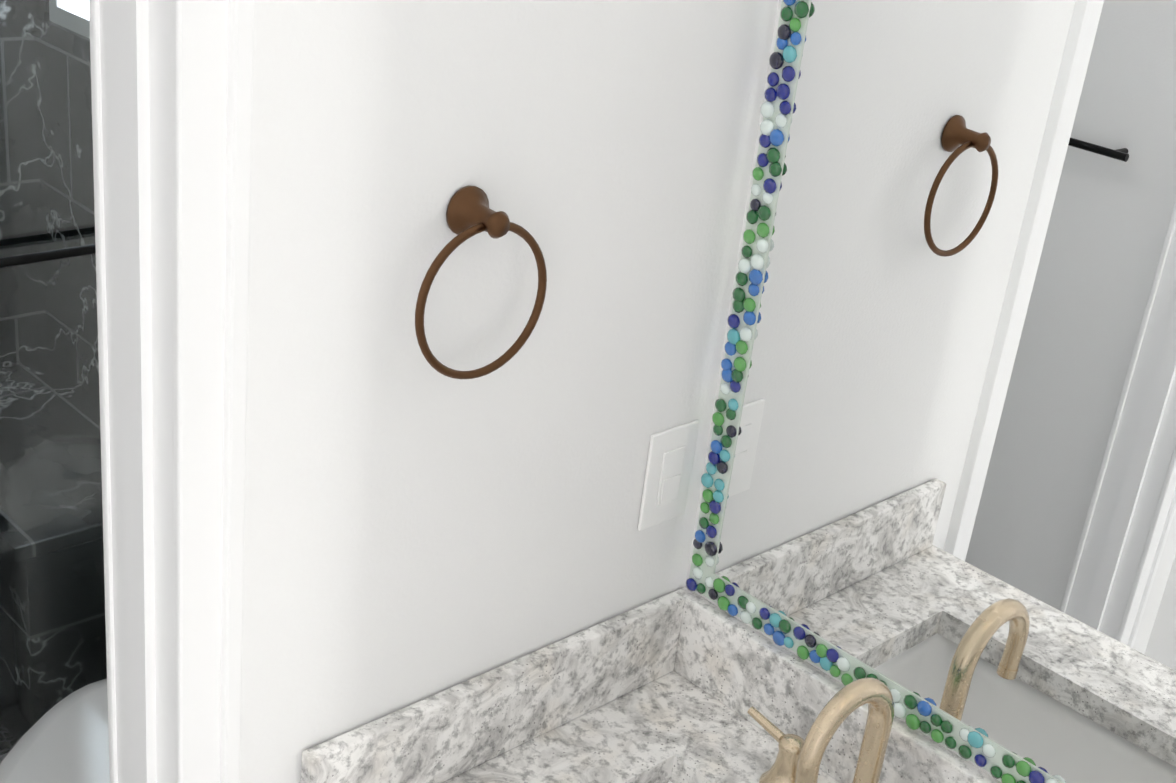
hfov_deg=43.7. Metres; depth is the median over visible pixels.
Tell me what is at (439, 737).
backsplash
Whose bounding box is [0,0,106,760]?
shower enclosure
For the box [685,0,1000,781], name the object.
frame
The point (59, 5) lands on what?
shower window
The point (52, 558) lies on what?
shower bench
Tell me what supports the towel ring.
attached to the wall at (418, 528)
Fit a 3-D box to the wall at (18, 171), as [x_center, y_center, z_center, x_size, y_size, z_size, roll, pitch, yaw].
[-1.758,-0.593,2.559,1.840,2.440,0.124,-16,32,-41]
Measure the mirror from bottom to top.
0.892 m
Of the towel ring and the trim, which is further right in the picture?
the towel ring
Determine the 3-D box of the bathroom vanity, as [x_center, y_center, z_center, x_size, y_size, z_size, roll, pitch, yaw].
[0.467,1.139,1.291,0.598,0.807,1.824,-16,32,-41]
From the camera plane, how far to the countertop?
1.71 m
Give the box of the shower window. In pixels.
[49,0,89,37]
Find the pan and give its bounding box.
[0,720,16,753]
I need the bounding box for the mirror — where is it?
[685,0,1175,782]
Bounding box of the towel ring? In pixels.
[415,185,546,378]
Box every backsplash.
[301,591,684,782]
[676,587,1000,782]
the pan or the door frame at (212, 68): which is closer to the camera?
the door frame at (212, 68)
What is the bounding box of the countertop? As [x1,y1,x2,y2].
[449,671,836,782]
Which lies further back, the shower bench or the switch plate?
the shower bench
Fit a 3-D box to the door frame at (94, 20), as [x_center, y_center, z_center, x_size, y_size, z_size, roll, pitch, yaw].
[-0.740,0.329,1.175,0.874,2.107,0.019,-16,32,-41]
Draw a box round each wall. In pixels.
[0,0,47,366]
[240,0,778,782]
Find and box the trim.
[99,0,174,782]
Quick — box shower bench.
[0,358,106,739]
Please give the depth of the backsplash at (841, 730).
1.70 m
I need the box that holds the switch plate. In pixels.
[638,420,698,530]
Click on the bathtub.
(65, 739)
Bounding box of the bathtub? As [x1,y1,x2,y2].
[0,678,109,782]
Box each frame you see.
[89,0,117,782]
[171,0,253,782]
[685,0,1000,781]
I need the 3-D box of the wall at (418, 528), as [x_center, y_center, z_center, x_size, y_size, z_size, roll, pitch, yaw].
[-0.529,0.162,1.195,1.770,2.440,0.120,-16,32,-41]
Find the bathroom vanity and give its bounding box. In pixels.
[657,775,680,782]
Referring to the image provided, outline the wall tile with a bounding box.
[33,0,98,396]
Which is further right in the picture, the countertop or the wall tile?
the countertop
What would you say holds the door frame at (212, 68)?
attached to the wall at (418, 528)

